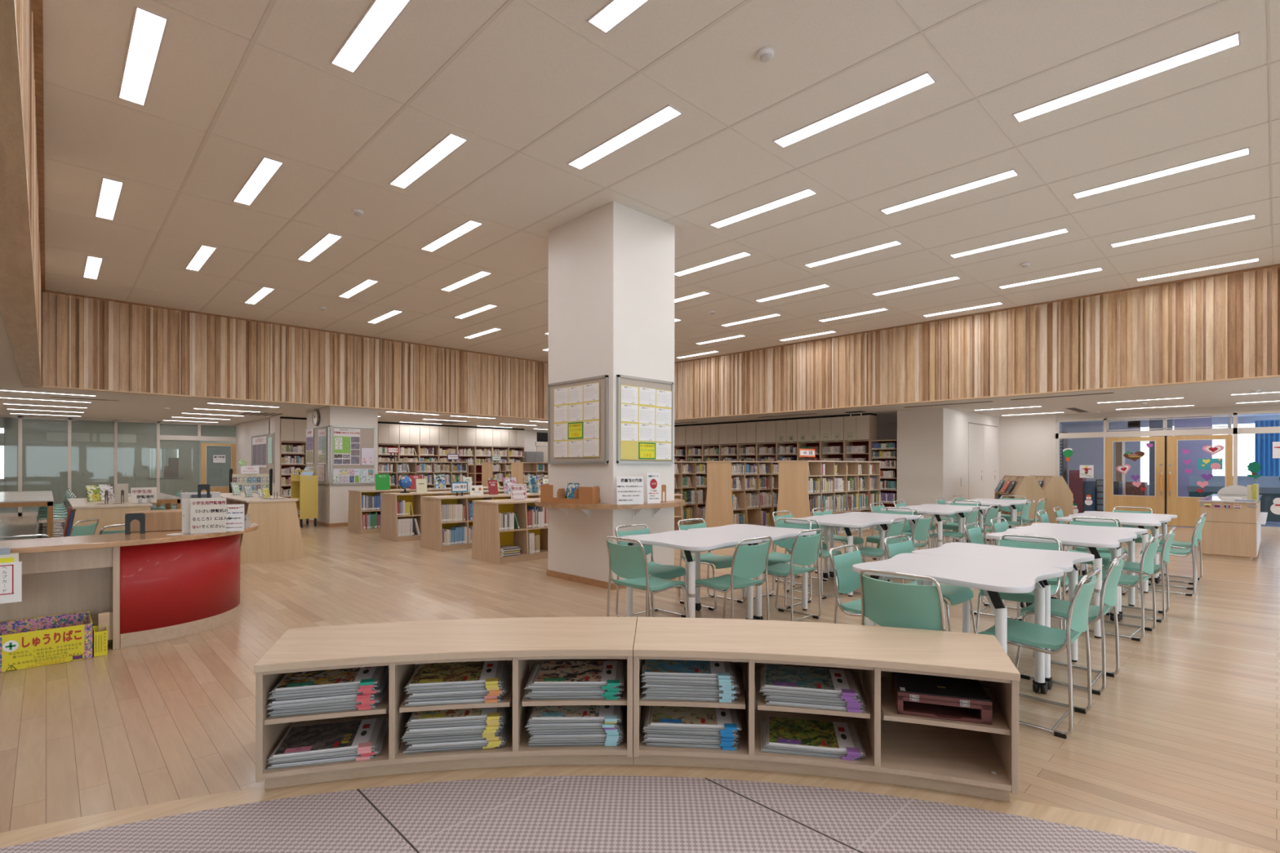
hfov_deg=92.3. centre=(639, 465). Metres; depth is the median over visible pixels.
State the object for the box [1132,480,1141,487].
heart
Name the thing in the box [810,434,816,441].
card
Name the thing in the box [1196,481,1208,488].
heart
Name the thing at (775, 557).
chair
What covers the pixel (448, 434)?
bookcase
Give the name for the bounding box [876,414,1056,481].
wall
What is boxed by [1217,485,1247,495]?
screen
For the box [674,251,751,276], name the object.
recessed light
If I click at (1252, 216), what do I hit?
recessed light
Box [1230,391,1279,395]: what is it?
recessed light
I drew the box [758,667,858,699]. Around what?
packet
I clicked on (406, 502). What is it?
book
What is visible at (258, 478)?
leaflet
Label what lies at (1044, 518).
chair
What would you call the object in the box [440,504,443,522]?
book
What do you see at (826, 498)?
book
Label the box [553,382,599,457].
poster
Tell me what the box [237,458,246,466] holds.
tag
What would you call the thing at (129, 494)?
table
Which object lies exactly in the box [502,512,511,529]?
book
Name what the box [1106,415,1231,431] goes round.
window
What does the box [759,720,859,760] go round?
packet
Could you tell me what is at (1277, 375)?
trim
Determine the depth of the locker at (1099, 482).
16.39 m
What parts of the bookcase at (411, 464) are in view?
panel, panel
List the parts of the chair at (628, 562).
backrest, seat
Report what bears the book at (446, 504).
on the bookcase at (431, 531)
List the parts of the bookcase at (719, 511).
panel, panel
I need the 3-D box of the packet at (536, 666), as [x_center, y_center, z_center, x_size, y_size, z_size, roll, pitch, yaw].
[-0.310,0.988,2.897,0.421,0.013,0.322,0,0,-2]
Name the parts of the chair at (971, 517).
seat, backrest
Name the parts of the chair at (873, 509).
backrest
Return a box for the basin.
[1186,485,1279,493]
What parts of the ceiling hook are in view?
plate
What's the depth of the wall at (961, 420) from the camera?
14.53 m
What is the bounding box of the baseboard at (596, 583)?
[546,569,675,590]
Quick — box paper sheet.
[1235,499,1254,501]
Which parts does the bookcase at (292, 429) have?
panel, door, panel, door, panel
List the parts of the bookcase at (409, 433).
door, panel, door, panel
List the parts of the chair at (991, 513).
seat, backrest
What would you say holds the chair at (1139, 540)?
on the floor at (1184, 738)
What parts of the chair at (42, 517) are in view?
seat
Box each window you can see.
[0,414,235,516]
[46,431,136,442]
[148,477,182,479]
[537,432,547,441]
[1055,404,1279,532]
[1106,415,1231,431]
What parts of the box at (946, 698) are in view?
lid panel, lid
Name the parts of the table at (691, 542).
leg, leg, under frame, leg, leg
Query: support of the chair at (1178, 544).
on the floor at (1184, 738)
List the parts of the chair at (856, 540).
backrest, seat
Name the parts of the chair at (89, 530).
backrest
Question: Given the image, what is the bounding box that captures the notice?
[213,454,225,462]
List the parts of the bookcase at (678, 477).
panel, panel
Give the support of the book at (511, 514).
on the bookcase at (487, 540)
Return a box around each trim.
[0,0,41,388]
[0,764,1270,852]
[31,0,1279,363]
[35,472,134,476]
[40,385,547,420]
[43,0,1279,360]
[535,441,547,446]
[674,374,1279,420]
[1164,435,1166,514]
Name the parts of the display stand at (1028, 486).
panel, panel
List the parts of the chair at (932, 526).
backrest, seat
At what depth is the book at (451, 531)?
9.76 m
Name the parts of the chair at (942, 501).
backrest, seat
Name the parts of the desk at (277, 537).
panel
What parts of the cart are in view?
panel, panel, handle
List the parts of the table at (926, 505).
leg, leg, leg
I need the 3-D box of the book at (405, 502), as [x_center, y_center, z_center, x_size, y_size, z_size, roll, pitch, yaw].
[-4.246,0.770,11.067,0.027,0.237,0.174,0,0,-44]
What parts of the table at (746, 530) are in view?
leg, leg, leg, under frame, leg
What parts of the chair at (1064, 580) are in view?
backrest, seat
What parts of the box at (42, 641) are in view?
panel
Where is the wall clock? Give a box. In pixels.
[312,409,319,426]
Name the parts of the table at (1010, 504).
leg, under frame, leg, leg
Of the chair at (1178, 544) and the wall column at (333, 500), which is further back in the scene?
the wall column at (333, 500)
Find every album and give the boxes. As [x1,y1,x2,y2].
[62,506,71,537]
[66,510,74,536]
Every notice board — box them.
[251,432,275,481]
[306,425,329,484]
[330,425,374,485]
[546,374,608,463]
[616,374,674,463]
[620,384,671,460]
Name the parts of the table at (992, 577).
leg, leg, under frame, leg, leg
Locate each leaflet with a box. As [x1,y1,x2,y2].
[232,477,236,482]
[237,477,241,483]
[242,477,246,483]
[247,476,251,483]
[252,476,256,483]
[252,484,256,490]
[256,476,260,483]
[261,476,265,482]
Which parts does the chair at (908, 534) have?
backrest, seat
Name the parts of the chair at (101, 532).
backrest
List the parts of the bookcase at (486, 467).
panel, panel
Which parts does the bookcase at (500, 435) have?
panel, door, door, panel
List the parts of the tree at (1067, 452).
crown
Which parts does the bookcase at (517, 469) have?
panel, panel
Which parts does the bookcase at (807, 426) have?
panel, door, panel, door, panel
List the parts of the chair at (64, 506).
seat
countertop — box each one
[0,521,258,553]
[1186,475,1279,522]
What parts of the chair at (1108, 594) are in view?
seat, backrest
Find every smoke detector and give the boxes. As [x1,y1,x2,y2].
[319,306,326,310]
[351,208,363,216]
[755,46,773,62]
[1020,262,1030,267]
[1249,389,1260,393]
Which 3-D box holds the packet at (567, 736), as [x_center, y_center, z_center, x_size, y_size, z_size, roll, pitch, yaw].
[-0.287,1.211,2.899,0.421,0.013,0.322,0,0,-1]
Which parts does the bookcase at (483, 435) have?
panel, door, panel, door, panel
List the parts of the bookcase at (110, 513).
panel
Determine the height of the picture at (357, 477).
0.146 m
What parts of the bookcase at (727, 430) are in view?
panel, door, door, panel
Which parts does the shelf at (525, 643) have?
panel, rail, panel, panel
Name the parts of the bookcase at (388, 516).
panel, panel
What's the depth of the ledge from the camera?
6.72 m
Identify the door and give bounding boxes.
[200,443,235,493]
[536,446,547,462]
[968,422,997,513]
[1105,435,1164,514]
[1166,434,1232,526]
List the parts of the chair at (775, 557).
seat, backrest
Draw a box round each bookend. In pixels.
[94,490,107,504]
[113,489,124,503]
[124,513,146,534]
[197,484,209,497]
[661,484,666,502]
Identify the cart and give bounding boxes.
[290,470,318,527]
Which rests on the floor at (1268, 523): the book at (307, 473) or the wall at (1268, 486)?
the wall at (1268, 486)
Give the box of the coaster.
[166,533,183,535]
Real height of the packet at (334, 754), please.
0.013 m
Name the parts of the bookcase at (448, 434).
door, panel, door, panel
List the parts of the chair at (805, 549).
seat, backrest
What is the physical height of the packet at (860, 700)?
0.013 m
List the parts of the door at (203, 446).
pane frame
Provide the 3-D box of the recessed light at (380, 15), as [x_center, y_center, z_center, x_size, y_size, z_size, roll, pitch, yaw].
[-1.691,-2.878,3.968,0.169,0.008,1.334,0,0,-44]
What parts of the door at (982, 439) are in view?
door, door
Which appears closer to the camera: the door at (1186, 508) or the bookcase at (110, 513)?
the bookcase at (110, 513)
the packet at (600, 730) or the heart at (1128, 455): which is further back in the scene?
the heart at (1128, 455)
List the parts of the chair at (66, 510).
seat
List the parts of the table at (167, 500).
leg, leg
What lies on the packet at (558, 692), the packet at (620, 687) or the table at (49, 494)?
the packet at (620, 687)
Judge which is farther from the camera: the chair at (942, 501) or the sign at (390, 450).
the sign at (390, 450)
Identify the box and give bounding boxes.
[0,610,92,672]
[93,625,107,657]
[164,469,177,477]
[168,457,177,469]
[892,671,992,724]
[1247,484,1252,498]
[1252,484,1257,498]
[1257,484,1258,497]
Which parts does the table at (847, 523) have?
leg, leg, under frame, leg, leg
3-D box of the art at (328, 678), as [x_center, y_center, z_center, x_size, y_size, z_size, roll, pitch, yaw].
[-1.414,0.929,2.743,0.296,0.001,0.282,0,0,-16]
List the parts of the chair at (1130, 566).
seat, backrest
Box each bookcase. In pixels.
[62,497,152,534]
[280,417,306,497]
[347,486,503,533]
[377,422,399,461]
[377,461,468,488]
[380,488,528,542]
[399,422,419,461]
[419,423,439,462]
[420,492,540,551]
[438,424,457,462]
[457,425,475,485]
[471,493,683,564]
[475,426,492,485]
[481,462,511,486]
[492,427,508,462]
[508,428,524,462]
[511,462,547,484]
[674,424,686,461]
[674,461,706,524]
[685,423,702,461]
[702,422,719,461]
[704,461,778,527]
[719,421,737,461]
[737,420,756,461]
[755,418,777,461]
[776,417,798,461]
[776,460,881,536]
[797,416,820,460]
[820,414,844,461]
[844,413,876,461]
[870,439,897,506]
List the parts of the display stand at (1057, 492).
panel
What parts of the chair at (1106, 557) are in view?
seat, backrest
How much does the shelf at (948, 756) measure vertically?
0.538 m
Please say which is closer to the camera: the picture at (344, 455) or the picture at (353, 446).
the picture at (344, 455)
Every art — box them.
[274,720,361,755]
[276,667,360,688]
[409,661,484,684]
[412,707,482,719]
[533,705,599,716]
[534,661,604,681]
[645,659,711,673]
[651,706,717,724]
[764,664,834,689]
[768,716,839,748]
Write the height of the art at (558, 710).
0.001 m
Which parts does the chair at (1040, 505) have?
seat, backrest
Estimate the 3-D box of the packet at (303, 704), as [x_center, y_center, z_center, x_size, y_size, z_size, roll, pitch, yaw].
[-1.381,0.999,2.737,0.421,0.013,0.322,0,0,-16]
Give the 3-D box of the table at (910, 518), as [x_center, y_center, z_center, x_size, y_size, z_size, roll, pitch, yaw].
[2.842,0.979,7.497,0.885,0.750,0.940,0,0,-44]
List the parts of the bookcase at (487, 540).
panel, panel, panel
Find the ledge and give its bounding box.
[534,498,684,518]
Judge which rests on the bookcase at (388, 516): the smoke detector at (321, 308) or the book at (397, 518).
the book at (397, 518)
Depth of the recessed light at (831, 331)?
13.58 m
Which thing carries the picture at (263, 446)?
attached to the poster at (259, 444)
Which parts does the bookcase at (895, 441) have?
panel, panel, panel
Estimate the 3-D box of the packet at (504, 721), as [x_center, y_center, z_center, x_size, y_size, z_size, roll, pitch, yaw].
[-0.832,1.145,2.867,0.421,0.013,0.322,0,0,-8]
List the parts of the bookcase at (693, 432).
door, panel, door, panel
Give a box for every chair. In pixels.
[0,533,49,538]
[35,492,73,534]
[35,493,74,537]
[35,495,75,538]
[36,488,69,525]
[36,490,71,532]
[38,489,70,528]
[68,518,99,536]
[98,524,124,534]
[150,489,182,510]
[154,490,186,510]
[604,536,688,617]
[615,524,688,617]
[677,518,745,610]
[695,536,772,620]
[746,517,812,608]
[746,528,823,621]
[772,510,830,586]
[783,517,843,599]
[812,507,865,573]
[828,543,866,623]
[846,517,906,594]
[859,568,951,631]
[864,506,913,560]
[869,502,916,559]
[875,513,933,583]
[883,534,977,633]
[885,506,933,550]
[893,500,937,549]
[930,506,980,548]
[934,497,958,544]
[937,500,977,547]
[952,495,990,541]
[952,500,992,545]
[953,504,1000,544]
[964,522,1031,621]
[975,533,1062,654]
[977,568,1100,739]
[989,500,1032,545]
[990,517,1058,602]
[992,495,1026,540]
[1001,533,1068,630]
[1007,497,1046,523]
[1014,552,1127,695]
[1037,509,1093,583]
[1053,506,1105,573]
[1056,516,1118,597]
[1072,516,1128,595]
[1077,533,1162,641]
[1102,526,1176,622]
[1103,506,1152,568]
[1136,516,1203,595]
[1148,512,1207,585]
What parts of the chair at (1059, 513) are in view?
backrest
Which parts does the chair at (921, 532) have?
seat, backrest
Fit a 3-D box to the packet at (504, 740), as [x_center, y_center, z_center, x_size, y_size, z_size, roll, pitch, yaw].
[-0.825,1.223,2.851,0.421,0.013,0.322,0,0,-9]
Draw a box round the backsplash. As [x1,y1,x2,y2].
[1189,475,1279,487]
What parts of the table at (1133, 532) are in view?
leg, leg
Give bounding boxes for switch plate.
[960,477,963,486]
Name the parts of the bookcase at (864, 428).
panel, door, panel, door, panel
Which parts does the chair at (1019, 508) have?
seat, backrest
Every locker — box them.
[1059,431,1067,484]
[1069,470,1086,513]
[1083,480,1095,512]
[1095,479,1103,511]
[1113,481,1122,494]
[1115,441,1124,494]
[1125,481,1147,495]
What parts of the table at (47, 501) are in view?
leg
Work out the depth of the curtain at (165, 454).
20.83 m
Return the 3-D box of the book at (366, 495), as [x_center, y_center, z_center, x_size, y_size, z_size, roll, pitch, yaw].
[-5.492,0.741,12.266,0.021,0.290,0.220,0,0,-44]
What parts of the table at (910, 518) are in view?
leg, leg, leg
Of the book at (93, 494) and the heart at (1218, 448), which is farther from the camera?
the heart at (1218, 448)
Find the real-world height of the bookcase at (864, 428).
2.645 m
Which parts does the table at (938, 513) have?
under frame, leg, leg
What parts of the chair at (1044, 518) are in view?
backrest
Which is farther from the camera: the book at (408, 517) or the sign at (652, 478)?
the book at (408, 517)
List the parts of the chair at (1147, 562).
seat, backrest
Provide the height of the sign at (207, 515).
0.285 m
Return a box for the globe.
[398,475,411,493]
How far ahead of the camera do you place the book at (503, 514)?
8.52 m
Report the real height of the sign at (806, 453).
0.210 m
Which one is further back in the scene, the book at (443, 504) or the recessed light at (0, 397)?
the recessed light at (0, 397)
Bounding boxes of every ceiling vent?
[50,396,116,400]
[238,411,285,416]
[758,413,816,417]
[906,400,991,407]
[1009,392,1114,399]
[1065,407,1089,412]
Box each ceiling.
[0,307,1279,431]
[7,417,220,426]
[42,0,1279,362]
[1059,413,1279,423]
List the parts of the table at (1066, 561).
leg, leg, leg, leg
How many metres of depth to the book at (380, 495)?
12.38 m
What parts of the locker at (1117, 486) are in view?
drawer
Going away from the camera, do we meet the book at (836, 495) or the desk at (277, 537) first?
the desk at (277, 537)
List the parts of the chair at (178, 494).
seat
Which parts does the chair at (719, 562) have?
backrest, seat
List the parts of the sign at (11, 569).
red frame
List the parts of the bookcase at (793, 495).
panel, panel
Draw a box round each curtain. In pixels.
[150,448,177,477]
[1254,419,1279,476]
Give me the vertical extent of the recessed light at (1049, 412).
0.008 m
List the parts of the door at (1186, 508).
pane frame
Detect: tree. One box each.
[1062,448,1072,461]
[1246,462,1261,477]
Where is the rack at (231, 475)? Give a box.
[229,468,272,495]
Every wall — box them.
[0,417,235,511]
[14,0,41,373]
[40,291,548,418]
[235,416,279,497]
[268,419,547,451]
[674,266,1279,418]
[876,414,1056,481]
[951,409,999,500]
[1059,414,1279,495]
[1149,417,1172,495]
[1174,416,1212,497]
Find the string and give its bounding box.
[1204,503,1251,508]
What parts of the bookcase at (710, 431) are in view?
door, panel, door, panel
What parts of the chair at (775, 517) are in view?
backrest, seat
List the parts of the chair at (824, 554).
backrest, seat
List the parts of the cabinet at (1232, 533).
cupboard door, cupboard door, cupboard door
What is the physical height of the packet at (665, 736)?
0.013 m
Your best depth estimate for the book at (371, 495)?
12.30 m
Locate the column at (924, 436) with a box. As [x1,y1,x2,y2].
[897,408,952,523]
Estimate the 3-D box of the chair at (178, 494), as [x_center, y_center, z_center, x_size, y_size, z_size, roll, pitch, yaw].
[-10.152,0.930,13.162,0.531,0.812,0.466,0,0,-45]
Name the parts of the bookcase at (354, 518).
panel, panel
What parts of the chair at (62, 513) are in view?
seat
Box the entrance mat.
[0,775,1198,852]
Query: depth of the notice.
19.29 m
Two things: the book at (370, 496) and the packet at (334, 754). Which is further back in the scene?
the book at (370, 496)
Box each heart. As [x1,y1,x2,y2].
[1116,464,1130,474]
[1123,451,1144,461]
[1130,475,1139,481]
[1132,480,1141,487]
[1146,443,1153,448]
[1182,448,1190,454]
[1182,459,1191,465]
[1184,469,1192,474]
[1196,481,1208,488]
[1196,488,1203,493]
[1200,474,1213,481]
[1202,444,1224,455]
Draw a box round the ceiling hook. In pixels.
[844,410,865,417]
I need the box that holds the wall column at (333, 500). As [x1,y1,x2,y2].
[306,406,377,523]
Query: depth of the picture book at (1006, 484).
13.18 m
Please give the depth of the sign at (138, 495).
7.94 m
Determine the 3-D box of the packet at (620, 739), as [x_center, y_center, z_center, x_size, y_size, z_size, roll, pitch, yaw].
[-0.292,1.224,2.899,0.421,0.013,0.322,0,0,-2]
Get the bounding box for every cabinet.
[524,451,543,462]
[1198,493,1267,560]
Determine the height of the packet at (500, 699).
0.013 m
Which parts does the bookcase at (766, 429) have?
panel, door, panel, door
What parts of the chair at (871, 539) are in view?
seat, backrest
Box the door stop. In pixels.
[97,612,109,639]
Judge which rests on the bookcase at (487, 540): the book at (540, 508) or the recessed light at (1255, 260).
the book at (540, 508)
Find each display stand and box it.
[994,475,1044,527]
[1030,475,1073,524]
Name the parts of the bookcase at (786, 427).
panel, door, panel, door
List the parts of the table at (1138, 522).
under frame, leg, leg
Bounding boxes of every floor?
[0,505,177,513]
[0,515,1279,852]
[1174,521,1279,527]
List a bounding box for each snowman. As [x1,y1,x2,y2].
[1073,503,1078,513]
[1084,494,1092,505]
[1270,497,1279,515]
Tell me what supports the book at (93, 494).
on the bookcase at (110, 513)
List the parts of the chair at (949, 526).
seat, backrest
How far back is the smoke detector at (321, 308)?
11.17 m
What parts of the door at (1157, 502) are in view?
pane frame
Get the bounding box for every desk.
[0,521,258,649]
[220,492,305,564]
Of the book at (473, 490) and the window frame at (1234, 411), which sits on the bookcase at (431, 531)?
the book at (473, 490)
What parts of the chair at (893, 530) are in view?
seat, backrest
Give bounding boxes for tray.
[540,497,599,504]
[1221,497,1241,499]
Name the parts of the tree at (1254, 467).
crown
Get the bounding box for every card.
[778,435,782,442]
[788,435,793,442]
[800,434,805,441]
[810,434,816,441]
[822,433,828,441]
[834,433,839,440]
[847,432,853,440]
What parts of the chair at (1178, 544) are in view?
seat, backrest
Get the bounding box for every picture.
[72,654,82,659]
[252,444,257,465]
[257,444,261,465]
[261,444,266,465]
[268,440,271,461]
[306,436,313,450]
[306,451,313,462]
[318,436,321,450]
[318,453,325,462]
[321,435,325,453]
[333,435,350,453]
[333,454,342,457]
[333,458,342,463]
[333,476,337,483]
[338,469,348,475]
[338,476,348,482]
[342,454,350,457]
[342,459,350,463]
[349,469,354,475]
[349,475,354,482]
[351,436,359,442]
[351,443,359,448]
[351,449,359,455]
[351,456,359,463]
[355,469,367,475]
[355,475,359,482]
[360,475,373,482]
[362,457,366,463]
[368,457,373,463]
[368,469,373,475]
[1080,465,1093,478]
[1197,458,1222,469]
[1272,441,1279,457]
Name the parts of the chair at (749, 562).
seat, backrest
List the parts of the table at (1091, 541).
under frame, leg, leg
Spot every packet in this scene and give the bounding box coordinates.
[265,692,378,710]
[266,687,377,699]
[266,693,377,706]
[266,702,376,715]
[266,717,386,760]
[266,721,386,764]
[266,754,376,769]
[268,701,380,717]
[269,665,388,696]
[269,666,386,693]
[271,678,388,711]
[271,722,388,764]
[273,667,388,701]
[400,730,499,739]
[400,744,499,754]
[401,730,501,742]
[402,728,502,737]
[403,693,502,702]
[403,695,503,706]
[404,660,506,688]
[404,663,508,691]
[404,706,506,727]
[404,723,504,734]
[405,666,509,693]
[405,706,506,724]
[405,711,509,744]
[405,718,510,751]
[406,693,505,699]
[406,706,508,729]
[406,714,510,749]
[407,669,510,697]
[523,688,617,697]
[524,664,618,688]
[524,707,619,728]
[526,721,621,730]
[527,688,622,694]
[527,705,622,721]
[527,706,620,724]
[527,741,622,744]
[527,742,622,746]
[528,690,622,699]
[528,710,623,739]
[528,711,623,735]
[528,720,622,733]
[528,737,622,742]
[529,661,625,686]
[529,667,625,691]
[640,659,734,679]
[640,662,735,682]
[640,662,736,685]
[641,682,736,690]
[641,688,736,697]
[641,693,736,702]
[641,734,736,746]
[642,706,737,733]
[642,729,737,737]
[643,732,737,741]
[643,737,737,744]
[644,664,738,688]
[644,693,738,699]
[644,730,739,737]
[644,739,739,751]
[645,686,740,693]
[646,706,742,730]
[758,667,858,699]
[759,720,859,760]
[760,664,860,696]
[762,692,862,702]
[764,681,866,706]
[764,695,865,708]
[764,701,866,712]
[764,716,865,755]
[764,746,865,758]
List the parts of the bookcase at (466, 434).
door, panel, door, panel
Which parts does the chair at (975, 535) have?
backrest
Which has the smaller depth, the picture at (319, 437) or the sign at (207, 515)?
the sign at (207, 515)
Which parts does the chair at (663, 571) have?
backrest, seat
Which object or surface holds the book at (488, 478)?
on the bookcase at (388, 516)
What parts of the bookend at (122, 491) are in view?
plate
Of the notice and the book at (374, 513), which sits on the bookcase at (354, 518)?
the book at (374, 513)
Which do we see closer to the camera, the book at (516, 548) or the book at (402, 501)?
the book at (516, 548)
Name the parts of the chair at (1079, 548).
backrest, seat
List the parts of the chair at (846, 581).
backrest, seat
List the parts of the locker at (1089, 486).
drawer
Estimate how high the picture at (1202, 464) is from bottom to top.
0.245 m
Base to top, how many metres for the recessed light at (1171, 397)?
0.008 m
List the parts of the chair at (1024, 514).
seat, backrest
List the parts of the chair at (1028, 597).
seat, backrest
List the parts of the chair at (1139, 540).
backrest, seat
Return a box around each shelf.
[253,617,637,790]
[633,617,1020,802]
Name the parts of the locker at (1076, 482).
drawer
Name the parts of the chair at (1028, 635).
seat, backrest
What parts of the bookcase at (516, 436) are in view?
panel, door, panel, door, panel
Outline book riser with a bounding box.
[124,509,182,532]
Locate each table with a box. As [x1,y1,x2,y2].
[0,490,52,494]
[0,493,53,497]
[0,496,53,537]
[113,493,170,509]
[128,495,180,509]
[618,529,761,619]
[687,524,816,620]
[782,515,891,596]
[822,511,924,582]
[852,553,1063,693]
[880,506,969,546]
[907,503,989,548]
[911,542,1094,689]
[945,500,1020,542]
[964,498,1035,538]
[985,528,1133,638]
[1014,522,1147,619]
[1056,514,1168,592]
[1073,511,1177,582]
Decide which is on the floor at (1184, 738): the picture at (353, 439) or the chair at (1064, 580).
the chair at (1064, 580)
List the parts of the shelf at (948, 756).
panel, panel, rail, panel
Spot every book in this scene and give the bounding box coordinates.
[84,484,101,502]
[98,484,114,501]
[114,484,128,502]
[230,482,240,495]
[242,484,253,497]
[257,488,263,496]
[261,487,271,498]
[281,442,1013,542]
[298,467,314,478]
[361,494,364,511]
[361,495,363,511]
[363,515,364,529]
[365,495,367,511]
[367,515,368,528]
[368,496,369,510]
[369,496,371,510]
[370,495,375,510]
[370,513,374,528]
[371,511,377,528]
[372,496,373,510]
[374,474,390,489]
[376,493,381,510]
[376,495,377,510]
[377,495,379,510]
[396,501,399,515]
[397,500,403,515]
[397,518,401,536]
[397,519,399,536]
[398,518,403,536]
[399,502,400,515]
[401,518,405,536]
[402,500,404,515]
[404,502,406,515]
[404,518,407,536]
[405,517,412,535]
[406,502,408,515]
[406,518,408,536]
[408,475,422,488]
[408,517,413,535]
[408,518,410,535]
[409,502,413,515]
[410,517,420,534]
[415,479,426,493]
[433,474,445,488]
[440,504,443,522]
[441,528,444,546]
[443,503,450,521]
[443,504,444,522]
[444,504,446,522]
[444,528,448,545]
[444,530,446,545]
[446,503,453,521]
[447,503,454,521]
[447,504,448,522]
[448,529,450,545]
[450,526,457,544]
[450,529,453,544]
[450,530,452,545]
[451,503,457,521]
[453,503,459,521]
[453,526,461,544]
[453,529,456,544]
[456,503,461,521]
[459,526,464,543]
[461,504,462,520]
[462,476,472,491]
[462,526,466,543]
[463,506,465,520]
[467,502,469,520]
[469,485,483,495]
[487,480,497,494]
[488,478,499,490]
[498,512,501,530]
[500,545,519,549]
[500,548,520,551]
[500,553,520,556]
[501,513,502,530]
[502,477,516,493]
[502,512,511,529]
[502,513,509,529]
[502,514,506,530]
[502,515,504,530]
[507,511,514,529]
[511,514,512,529]
[514,513,519,528]
[526,506,536,528]
[526,509,533,528]
[526,510,532,528]
[527,475,537,493]
[528,511,529,528]
[528,532,533,554]
[528,532,534,553]
[528,533,531,554]
[534,505,544,527]
[534,534,537,553]
[536,475,547,493]
[537,511,539,527]
[537,534,539,553]
[539,511,543,527]
[542,479,547,484]
[545,506,547,526]
[564,483,579,498]
[760,511,763,525]
[808,495,818,512]
[814,480,816,493]
[824,478,826,492]
[824,496,828,511]
[835,494,839,511]
[858,493,862,509]
[994,480,1004,491]
[1000,480,1011,492]
[1005,480,1016,493]
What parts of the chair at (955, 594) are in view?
backrest, seat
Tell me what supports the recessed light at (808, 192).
in the ceiling at (527, 73)
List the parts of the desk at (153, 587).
panel, kick panel, panel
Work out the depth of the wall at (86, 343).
12.32 m
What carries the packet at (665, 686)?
on the packet at (737, 691)
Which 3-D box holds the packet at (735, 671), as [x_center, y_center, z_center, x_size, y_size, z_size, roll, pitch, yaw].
[0.244,0.976,2.897,0.421,0.013,0.322,0,0,5]
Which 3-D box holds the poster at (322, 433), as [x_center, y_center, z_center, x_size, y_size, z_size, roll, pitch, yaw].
[-7.119,-0.430,13.766,0.004,0.780,0.560,0,0,-44]
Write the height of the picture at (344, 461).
0.105 m
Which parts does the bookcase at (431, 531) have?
panel, panel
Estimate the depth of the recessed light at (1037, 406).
13.73 m
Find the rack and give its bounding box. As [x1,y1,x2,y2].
[540,483,599,504]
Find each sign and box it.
[0,546,22,604]
[130,487,156,503]
[182,498,190,533]
[190,497,231,533]
[226,504,244,531]
[240,466,258,473]
[387,447,398,461]
[447,453,458,462]
[451,481,467,496]
[492,456,501,462]
[510,484,527,500]
[616,476,644,504]
[646,472,660,503]
[799,448,815,460]
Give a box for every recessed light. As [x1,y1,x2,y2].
[0,389,96,396]
[0,396,91,403]
[2,403,88,408]
[9,408,84,413]
[9,413,78,416]
[82,255,103,279]
[94,177,124,220]
[117,4,168,106]
[163,419,218,422]
[171,416,228,419]
[184,413,244,416]
[185,244,217,271]
[192,408,261,412]
[207,402,279,407]
[232,155,284,205]
[244,286,275,304]
[297,232,342,262]
[329,0,412,73]
[337,279,378,297]
[366,310,402,323]
[385,411,435,414]
[388,132,468,189]
[404,422,442,424]
[420,219,483,252]
[422,418,466,422]
[428,420,469,423]
[440,270,492,291]
[448,415,497,418]
[453,303,497,319]
[463,328,502,338]
[566,104,683,169]
[586,0,649,34]
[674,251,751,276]
[674,291,710,302]
[676,351,718,358]
[695,334,746,344]
[709,187,817,228]
[720,313,781,326]
[755,284,830,302]
[772,71,937,148]
[778,330,836,341]
[804,240,902,267]
[817,307,888,321]
[871,275,960,296]
[880,168,1019,214]
[922,302,1003,316]
[949,227,1069,257]
[973,405,1041,410]
[998,266,1103,288]
[1002,412,1062,415]
[1012,31,1240,123]
[1071,146,1250,199]
[1096,397,1184,403]
[1109,213,1256,248]
[1115,404,1195,409]
[1135,257,1259,281]
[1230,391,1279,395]
[1235,400,1279,403]
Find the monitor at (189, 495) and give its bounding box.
[180,491,220,509]
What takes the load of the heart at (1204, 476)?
attached to the door at (1186, 508)
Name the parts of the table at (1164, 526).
leg, leg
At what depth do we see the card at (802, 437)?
16.23 m
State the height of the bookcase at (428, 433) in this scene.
2.645 m
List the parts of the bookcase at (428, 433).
door, panel, door, panel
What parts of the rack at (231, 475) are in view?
post, post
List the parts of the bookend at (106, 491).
plate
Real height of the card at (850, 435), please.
0.190 m
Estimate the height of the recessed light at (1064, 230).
0.008 m
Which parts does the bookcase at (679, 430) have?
door, door, panel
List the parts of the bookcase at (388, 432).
door, panel, door, panel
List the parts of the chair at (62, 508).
seat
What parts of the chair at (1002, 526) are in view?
backrest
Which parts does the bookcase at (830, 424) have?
panel, door, panel, door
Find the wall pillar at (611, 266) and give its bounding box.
[547,200,675,582]
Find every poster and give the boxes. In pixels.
[252,435,266,467]
[267,437,271,463]
[306,427,313,463]
[316,465,324,480]
[318,428,326,464]
[333,427,359,465]
[333,468,373,483]
[361,448,373,465]
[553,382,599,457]
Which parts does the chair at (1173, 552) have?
seat, backrest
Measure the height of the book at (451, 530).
0.228 m
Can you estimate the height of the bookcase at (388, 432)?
2.645 m
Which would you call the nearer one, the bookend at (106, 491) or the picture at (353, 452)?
the bookend at (106, 491)
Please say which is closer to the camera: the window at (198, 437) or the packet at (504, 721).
the packet at (504, 721)
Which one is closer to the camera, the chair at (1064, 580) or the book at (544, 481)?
the chair at (1064, 580)
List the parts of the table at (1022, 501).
leg, leg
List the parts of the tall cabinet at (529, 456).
door, door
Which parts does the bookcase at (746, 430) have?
panel, door, door, panel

